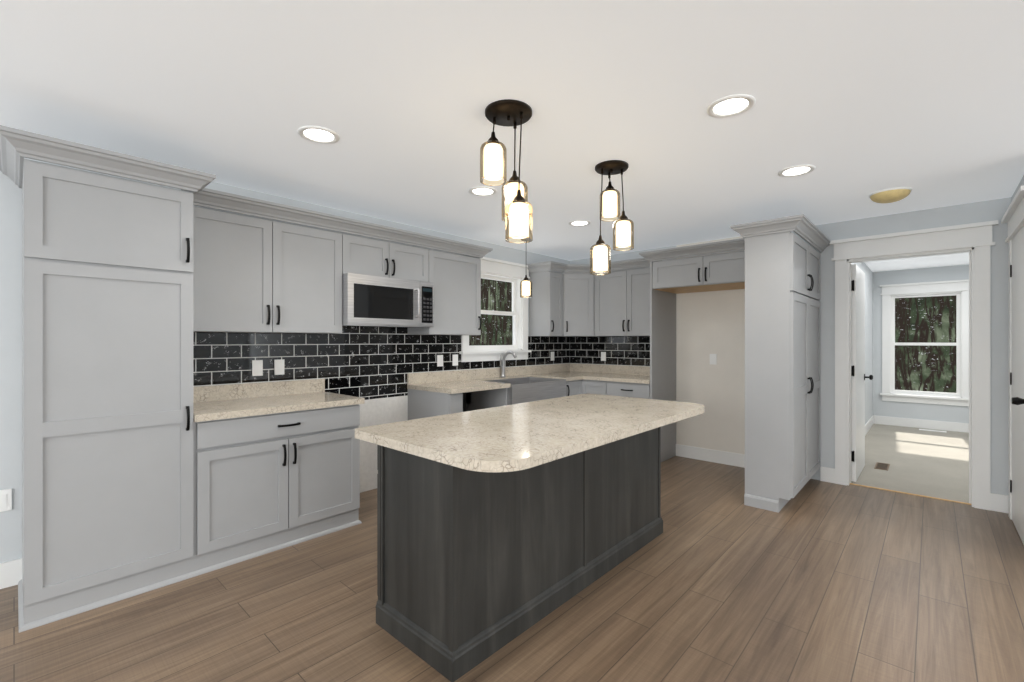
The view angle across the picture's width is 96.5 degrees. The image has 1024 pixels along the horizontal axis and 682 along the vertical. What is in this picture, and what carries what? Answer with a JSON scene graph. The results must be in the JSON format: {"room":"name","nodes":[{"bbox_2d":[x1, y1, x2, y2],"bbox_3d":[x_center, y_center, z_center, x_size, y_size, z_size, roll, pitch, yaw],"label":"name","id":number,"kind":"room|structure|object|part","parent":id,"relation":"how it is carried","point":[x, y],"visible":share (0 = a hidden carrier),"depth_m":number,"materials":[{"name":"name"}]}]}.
{"room":"kitchen","nodes":[
{"label":"kitchen","id":0,"kind":"room"},
{"bbox_2d":[0,158,569,562],"bbox_3d":[-2.373,0.110,2.991,0.160,2.440,9.603,0,0,43],"label":"wall","id":1,"kind":"structure","parent":0,"point":[10,353],"depth_m":2.51,"materials":[{"name":"paint"}]},
{"bbox_2d":[0,488,11,511],"bbox_3d":[-2.745,0.860,2.459,0.009,0.116,0.072,0,0,43],"label":"outlet","id":2,"kind":"object","parent":1,"relation":"attached to","point":[6,494],"depth_m":2.47,"materials":[{"name":"white plastic"}]},
{"bbox_2d":[0,558,21,588],"bbox_3d":[-4.113,1.262,0.966,0.014,0.135,4.200,0,0,43],"label":"baseboard","id":3,"kind":"structure","parent":1,"relation":"attached to","point":[10,573],"depth_m":2.48,"materials":[{"name":"white wood"}]},
{"bbox_2d":[252,360,262,375],"bbox_3d":[-1.885,0.200,3.388,0.009,0.116,0.072,0,0,43],"label":"outlet","id":4,"kind":"object","parent":1,"relation":"attached to","point":[257,365],"depth_m":3.38,"materials":[{"name":"white plastic"}]},
{"bbox_2d":[193,206,341,333],"bbox_3d":[-1.771,-0.450,3.258,0.364,0.780,1.035,0,0,43],"label":"upper cabinet","id":5,"kind":"object","parent":1,"relation":"attached to","point":[251,274],"visible":0.9,"depth_m":3.12,"materials":[{"name":"paint"}]},
{"bbox_2d":[0,125,492,257],"bbox_3d":[-1.364,-0.888,3.442,0.715,0.096,3.335,0,0,43],"label":"crown molding","id":6,"kind":"structure","parent":5,"relation":"on","point":[17,146],"depth_m":2.50,"materials":[{"name":"paint"}]},
{"bbox_2d":[274,359,283,374],"bbox_3d":[-1.781,0.200,3.502,0.009,0.116,0.072,0,0,43],"label":"outlet","id":7,"kind":"object","parent":1,"relation":"attached to","point":[278,364],"depth_m":3.50,"materials":[{"name":"white plastic"}]},
{"bbox_2d":[193,327,569,399],"bbox_3d":[-0.729,0.190,4.664,0.001,0.660,4.515,0,0,43],"label":"tile backsplash","id":8,"kind":"structure","parent":1,"relation":"attached to","point":[370,363],"depth_m":3.92,"materials":[{"name":"black tile"}]},
{"bbox_2d":[341,233,428,281],"bbox_3d":[-1.142,-0.680,3.943,0.364,0.320,0.825,0,0,43],"label":"upper cabinet","id":9,"kind":"object","parent":1,"relation":"attached to","point":[370,256],"visible":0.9,"depth_m":3.80,"materials":[{"name":"paint"}]},
{"bbox_2d":[342,273,433,328],"bbox_3d":[-1.108,-0.318,3.912,0.456,0.404,0.821,0,0,43],"label":"over-the-range microwave","id":10,"kind":"object","parent":9,"relation":"attached to","point":[368,301],"visible":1,"depth_m":3.74,"materials":[{"name":"silver metal"}]},
{"bbox_2d":[437,355,442,366],"bbox_3d":[-0.729,0.200,4.647,0.009,0.116,0.072,0,0,43],"label":"outlet","id":11,"kind":"object","parent":1,"relation":"attached to","point":[439,357],"depth_m":4.64,"materials":[{"name":"white plastic"}]},
{"bbox_2d":[408,249,480,334],"bbox_3d":[-0.643,-0.450,4.487,0.364,0.780,0.650,0,0,43],"label":"upper cabinet","id":12,"kind":"object","parent":1,"relation":"attached to","point":[455,279],"visible":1,"depth_m":4.38,"materials":[{"name":"paint"}]},
{"bbox_2d":[452,354,457,365],"bbox_3d":[-0.594,0.200,4.794,0.009,0.116,0.072,0,0,43],"label":"outlet","id":13,"kind":"object","parent":1,"relation":"attached to","point":[454,357],"depth_m":4.79,"materials":[{"name":"white plastic"}]},
{"bbox_2d":[459,254,531,361],"bbox_3d":[-0.210,-0.351,5.290,0.195,1.153,1.130,0,0,43],"label":"kitchen window","id":14,"kind":"structure","parent":1,"relation":"in","point":[513,273],"depth_m":5.41,"materials":[{"name":"white wood"}]},
{"bbox_2d":[529,271,562,335],"bbox_3d":[0.431,-0.450,5.657,0.364,0.780,0.258,0,0,43],"label":"upper cabinet","id":15,"kind":"object","parent":1,"relation":"attached to","point":[546,309],"visible":1,"depth_m":5.57,"materials":[{"name":"paint"}]},
{"bbox_2d":[0,456,1023,681],"bbox_3d":[1.022,1.330,-0.225,9.210,0.001,9.470,0,0,43],"label":"floor","id":16,"kind":"structure","parent":0,"point":[718,580],"depth_m":2.24,"materials":[{"name":"brown wood"}]},
{"bbox_2d":[18,159,192,623],"bbox_3d":[-2.237,0.245,2.529,0.665,2.170,0.671,0,0,43],"label":"pantry cabinet","id":17,"kind":"object","parent":16,"relation":"on","point":[107,386],"depth_m":2.30,"materials":[{"name":"paint"}]},
{"bbox_2d":[18,520,361,632],"bbox_3d":[-1.678,1.318,2.715,0.016,0.024,1.702,0,0,43],"label":"trim","id":18,"kind":"structure","parent":16,"relation":"on","point":[47,620],"depth_m":2.50,"materials":[{"name":"paint"}]},
{"bbox_2d":[193,404,359,571],"bbox_3d":[-1.667,0.892,3.149,0.664,0.875,1.015,0,0,43],"label":"base cabinet","id":19,"kind":"object","parent":16,"relation":"on","point":[262,482],"visible":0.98,"depth_m":2.88,"materials":[{"name":"paint"}]},
{"bbox_2d":[193,379,364,421],"bbox_3d":[-1.664,0.383,3.163,0.650,0.145,1.040,0,0,43],"label":"countertop","id":20,"kind":"structure","parent":19,"relation":"on","point":[215,402],"depth_m":3.19,"materials":[{"name":"stone"}]},
{"bbox_2d":[408,389,462,419],"bbox_3d":[-0.716,0.892,4.217,0.622,0.875,0.155,0,0,43],"label":"base cabinet","id":21,"kind":"object","parent":16,"relation":"on","point":[423,404],"visible":0.25,"depth_m":4.12,"materials":[{"name":"paint"}]},
{"bbox_2d":[463,392,465,411],"bbox_3d":[-0.692,0.892,4.688,0.020,0.875,0.570,0,0,43],"label":"dishwasher","id":22,"kind":"object","parent":16,"relation":"on","point":[464,402],"depth_m":4.88,"materials":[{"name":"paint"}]},
{"bbox_2d":[376,445,555,681],"bbox_3d":[-0.231,0.892,2.214,0.566,0.876,0.632,0,0,43],"label":"base cabinet","id":23,"kind":"object","parent":16,"relation":"on","point":[475,568],"depth_m":1.98,"materials":[{"name":"grey wood"}]},
{"bbox_2d":[355,393,703,471],"bbox_3d":[0.272,0.435,2.574,0.960,0.040,2.000,0,0,43],"label":"countertop","id":24,"kind":"structure","parent":23,"relation":"on","point":[516,437],"depth_m":2.14,"materials":[{"name":"stone"}]},
{"bbox_2d":[466,377,565,410],"bbox_3d":[0.059,0.881,5.029,0.665,0.898,0.950,0,0,43],"label":"base cabinet","id":25,"kind":"object","parent":16,"relation":"on","point":[478,400],"depth_m":4.75,"materials":[{"name":"paint"}]},
{"bbox_3d":[0.103,0.548,4.989,0.547,0.233,0.900,0,0,43],"label":"sink apron","id":26,"kind":"part","parent":25,"relation":"part of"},
{"bbox_2d":[566,380,581,395],"bbox_3d":[0.507,0.892,5.511,0.673,0.876,0.365,0,0,43],"label":"base cabinet","id":27,"kind":"object","parent":16,"relation":"on","point":[574,387],"depth_m":5.32,"materials":[{"name":"paint"}]},
{"bbox_2d":[556,440,619,608],"bbox_3d":[0.192,0.892,2.675,0.566,0.876,0.620,0,0,43],"label":"panel","id":28,"kind":"object","parent":16,"relation":"on","point":[587,481],"depth_m":2.49,"materials":[{"name":"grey wood"}]},
{"bbox_2d":[582,380,605,394],"bbox_3d":[1.146,0.892,5.550,0.343,0.876,0.673,0,0,43],"label":"base cabinet","id":29,"kind":"object","parent":16,"relation":"on","point":[588,386],"depth_m":5.33,"materials":[{"name":"paint"}]},
{"bbox_2d":[606,381,649,398],"bbox_3d":[1.460,0.892,5.291,0.595,0.876,0.630,0,0,43],"label":"base cabinet","id":30,"kind":"object","parent":16,"relation":"on","point":[612,388],"depth_m":5.03,"materials":[{"name":"paint"}]},
{"bbox_2d":[407,363,649,393],"bbox_3d":[0.446,0.383,4.844,1.485,0.145,2.660,0,0,43],"label":"countertop","id":31,"kind":"structure","parent":30,"relation":"on","point":[458,381],"depth_m":5.17,"materials":[{"name":"stone"}]},
{"bbox_2d":[500,351,516,376],"bbox_3d":[-0.050,0.262,5.177,0.238,0.303,0.104,0,0,43],"label":"faucet","id":32,"kind":"object","parent":31,"relation":"on","point":[502,364],"visible":1,"depth_m":5.22,"materials":[{"name":"silver metal"}]},
{"bbox_2d":[620,427,662,562],"bbox_3d":[0.611,0.892,3.131,0.566,0.876,0.620,0,0,43],"label":"base cabinet","id":33,"kind":"object","parent":16,"relation":"on","point":[641,521],"depth_m":2.95,"materials":[{"name":"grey wood"}]},
{"bbox_2d":[650,262,675,461],"bbox_3d":[1.687,0.245,5.083,0.020,2.170,0.630,0,0,43],"label":"surround","id":34,"kind":"object","parent":16,"relation":"on","point":[662,345],"visible":0.64,"depth_m":5.08,"materials":[{"name":"paint"}]},
{"bbox_2d":[744,231,819,512],"bbox_3d":[2.426,0.245,4.022,0.374,2.170,1.194,0,0,43],"label":"tall cabinet","id":35,"kind":"object","parent":16,"relation":"on","point":[782,369],"visible":1,"depth_m":3.64,"materials":[{"name":"paint"}]},
{"bbox_2d":[0,0,1023,260],"bbox_3d":[1.005,-1.110,-0.244,9.210,0.001,9.420,0,0,43],"label":"ceiling","id":36,"kind":"structure","parent":0,"point":[858,102],"depth_m":2.11,"materials":[{"name":"paint"}]},
{"bbox_2d":[297,126,339,143],"bbox_3d":[-1.039,-1.106,2.461,0.209,0.008,0.209,0,0,-2],"label":"recessed light","id":37,"kind":"object","parent":36,"relation":"in","point":[316,134],"depth_m":2.46,"materials":[{"name":"white plastic"}]},
{"bbox_2d":[469,186,496,195],"bbox_3d":[-0.215,-1.106,3.388,0.209,0.008,0.209,0,0,-2],"label":"recessed light","id":38,"kind":"object","parent":36,"relation":"in","point":[478,191],"depth_m":3.39,"materials":[{"name":"white plastic"}]},
{"bbox_2d":[480,99,532,242],"bbox_3d":[-0.016,-0.795,2.224,0.258,0.630,0.246,0,0,43],"label":"cluster","id":39,"kind":"object","parent":36,"relation":"hanging from","point":[517,213],"visible":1,"depth_m":2.20,"materials":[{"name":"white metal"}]},
{"bbox_2d":[520,237,531,297],"bbox_3d":[0.153,-0.792,4.957,0.132,0.635,0.132,0,0,43],"label":"light","id":40,"kind":"object","parent":36,"relation":"hanging from","point":[525,284],"visible":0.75,"depth_m":4.93,"materials":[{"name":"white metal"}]},
{"bbox_2d":[568,220,590,225],"bbox_3d":[0.637,-1.106,4.302,0.209,0.008,0.209,0,0,-2],"label":"recessed light","id":41,"kind":"object","parent":36,"relation":"in","point":[578,222],"depth_m":4.29,"materials":[{"name":"white plastic"}]},
{"bbox_2d":[590,160,633,274],"bbox_3d":[0.633,-0.767,2.898,0.229,0.685,0.248,0,0,43],"label":"cluster","id":42,"kind":"object","parent":36,"relation":"hanging from","point":[600,249],"visible":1,"depth_m":2.89,"materials":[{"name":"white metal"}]},
{"bbox_2d":[707,94,755,117],"bbox_3d":[1.033,-1.106,2.160,0.209,0.008,0.209,0,0,-2],"label":"recessed light","id":43,"kind":"object","parent":36,"relation":"in","point":[731,105],"depth_m":2.15,"materials":[{"name":"white plastic"}]},
{"bbox_2d":[778,165,815,176],"bbox_3d":[1.854,-1.106,2.981,0.209,0.008,0.209,0,0,-2],"label":"recessed light","id":44,"kind":"object","parent":36,"relation":"in","point":[798,170],"depth_m":2.97,"materials":[{"name":"white plastic"}]},
{"bbox_2d":[869,187,911,202],"bbox_3d":[2.827,-1.074,3.419,0.250,0.072,0.250,0,0,43],"label":"ceiling light","id":45,"kind":"object","parent":36,"relation":"attached to","point":[892,195],"depth_m":3.35,"materials":[{"name":"gold metal"}]},
{"bbox_2d":[570,197,1010,495],"bbox_3d":[2.828,0.110,4.546,5.403,2.440,0.117,0,0,43],"label":"wall","id":46,"kind":"structure","parent":0,"point":[708,323],"depth_m":4.36,"materials":[{"name":"paint"}]},
{"bbox_2d":[556,273,595,336],"bbox_3d":[0.817,-0.450,5.895,0.610,0.780,0.610,0,0,43],"label":"upper cabinet","id":47,"kind":"object","parent":46,"relation":"attached to","point":[578,304],"visible":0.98,"depth_m":5.66,"materials":[{"name":"paint"}]},
{"bbox_2d":[601,352,605,360],"bbox_3d":[1.190,0.200,5.954,0.072,0.116,0.009,0,0,43],"label":"outlet","id":48,"kind":"object","parent":46,"relation":"attached to","point":[603,354],"depth_m":5.95,"materials":[{"name":"white plastic"}]},
{"bbox_2d":[570,336,649,366],"bbox_3d":[1.346,0.125,5.825,1.485,0.370,0.001,0,0,43],"label":"tile backsplash","id":49,"kind":"structure","parent":46,"relation":"attached to","point":[627,350],"depth_m":5.88,"materials":[{"name":"black tile"}]},
{"bbox_2d":[595,267,649,335],"bbox_3d":[1.448,-0.450,5.483,0.873,0.780,0.364,0,0,43],"label":"upper cabinet","id":50,"kind":"object","parent":46,"relation":"attached to","point":[622,302],"visible":0.81,"depth_m":5.40,"materials":[{"name":"paint"}]},
{"bbox_2d":[652,251,744,293],"bbox_3d":[2.075,-0.695,4.704,1.065,0.291,0.664,0,0,43],"label":"upper cabinet","id":51,"kind":"object","parent":46,"relation":"attached to","point":[718,272],"visible":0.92,"depth_m":4.54,"materials":[{"name":"paint"}]},
{"bbox_2d":[527,214,829,272],"bbox_3d":[1.474,-0.888,4.847,2.995,0.096,1.265,0,0,43],"label":"crown molding","id":52,"kind":"structure","parent":51,"relation":"on","point":[804,227],"depth_m":4.32,"materials":[{"name":"paint"}]},
{"bbox_2d":[676,444,744,467],"bbox_3d":[2.295,1.262,4.943,1.065,0.135,0.014,0,0,43],"label":"baseboard","id":53,"kind":"structure","parent":46,"relation":"attached to","point":[722,457],"depth_m":5.03,"materials":[{"name":"white wood"}]},
{"bbox_2d":[710,354,716,364],"bbox_3d":[2.210,0.200,5.024,0.072,0.116,0.009,0,0,43],"label":"outlet","id":54,"kind":"object","parent":46,"relation":"attached to","point":[713,357],"depth_m":5.02,"materials":[{"name":"white plastic"}]},
{"bbox_2d":[851,264,872,481],"bbox_3d":[3.492,0.300,4.551,0.111,2.040,0.817,0,0,43],"label":"door","id":55,"kind":"structure","parent":46,"relation":"in","point":[858,376],"depth_m":4.37,"materials":[{"name":"white wood"}]},
{"bbox_2d":[850,483,970,504],"bbox_3d":[3.439,1.327,3.986,0.835,0.006,0.025,0,0,43],"label":"trim","id":56,"kind":"structure","parent":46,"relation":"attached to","point":[911,494],"depth_m":3.96,"materials":[{"name":"brown wood"}]},
{"bbox_2d":[829,185,1023,544],"bbox_3d":[3.097,0.198,3.562,1.155,2.265,1.247,0,0,43],"label":"door frame","id":57,"kind":"structure","parent":46,"relation":"attached to","point":[974,240],"depth_m":3.64,"materials":[{"name":"white wood"}]},
{"bbox_2d":[851,262,874,423],"bbox_3d":[4.445,0.110,5.877,0.002,2.440,4.030,0,0,43],"label":"wall","id":58,"kind":"structure","parent":0,"point":[869,275],"depth_m":6.98,"materials":[{"name":"paint"}]},
{"bbox_2d":[865,415,874,434],"bbox_3d":[4.758,0.220,6.200,0.024,2.220,3.130,0,0,43],"label":"trim","id":59,"kind":"structure","parent":58,"relation":"attached to","point":[871,421],"depth_m":6.86,"materials":[{"name":"white wood"}]},
{"bbox_2d":[851,424,968,502],"bbox_3d":[5.312,1.326,5.040,2.410,0.001,4.090,0,0,43],"label":"floor","id":60,"kind":"structure","parent":0,"point":[929,463],"depth_m":5.03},
{"bbox_2d":[874,462,889,469],"bbox_3d":[3.913,1.322,4.831,0.110,0.008,0.310,0,0,43],"label":"floor vent","id":61,"kind":"object","parent":60,"relation":"in","point":[882,466],"depth_m":4.81,"materials":[{"name":"brown metal"}]},
{"bbox_2d":[919,429,946,432],"bbox_3d":[6.209,1.323,6.748,0.300,0.006,0.100,0,0,43],"label":"floor vent","id":62,"kind":"object","parent":60,"relation":"in","point":[919,429],"depth_m":6.74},
{"bbox_2d":[864,252,968,271],"bbox_3d":[5.148,-1.110,5.231,2.910,0.001,4.030,0,0,43],"label":"ceiling","id":63,"kind":"structure","parent":0,"point":[924,262],"depth_m":6.46,"materials":[{"name":"paint"}]},
{"bbox_2d":[875,264,968,422],"bbox_3d":[6.703,0.110,6.539,2.370,2.440,0.002,0,0,43],"label":"wall","id":64,"kind":"structure","parent":0,"point":[876,404],"depth_m":7.05,"materials":[{"name":"paint"}]},
{"bbox_2d":[875,415,968,432],"bbox_3d":[6.687,1.263,6.544,2.340,0.135,0.014,0,0,43],"label":"trim","id":65,"kind":"structure","parent":64,"relation":"attached to","point":[926,424],"depth_m":6.94,"materials":[{"name":"white wood"}]},
{"bbox_2d":[880,279,968,405],"bbox_3d":[6.293,0.029,6.973,1.060,1.833,0.195,0,0,43],"label":"bedroom window","id":66,"kind":"structure","parent":64,"relation":"in","point":[959,289],"depth_m":6.91,"materials":[{"name":"white wood"}]},
{"bbox_2d":[1011,175,1023,201],"bbox_3d":[3.472,0.110,3.111,0.002,2.440,1.126,0,0,43],"label":"wall","id":67,"kind":"structure","parent":0,"point":[1018,187],"depth_m":3.16,"materials":[{"name":"paint"}]},
{"label":"outside","id":68,"kind":"structure","parent":0,"visible":0},
{"bbox_2d":[469,278,511,345],"bbox_3d":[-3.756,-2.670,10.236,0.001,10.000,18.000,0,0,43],"label":"trees","id":69,"kind":"object","parent":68,"point":[496,295],"depth_m":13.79,"materials":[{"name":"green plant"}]},
{"bbox_2d":[895,295,955,392],"bbox_3d":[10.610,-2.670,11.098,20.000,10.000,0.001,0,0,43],"label":"window","id":70,"kind":"structure","parent":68,"point":[931,319],"depth_m":11.38,"materials":[{"name":"glass"}]}
]}

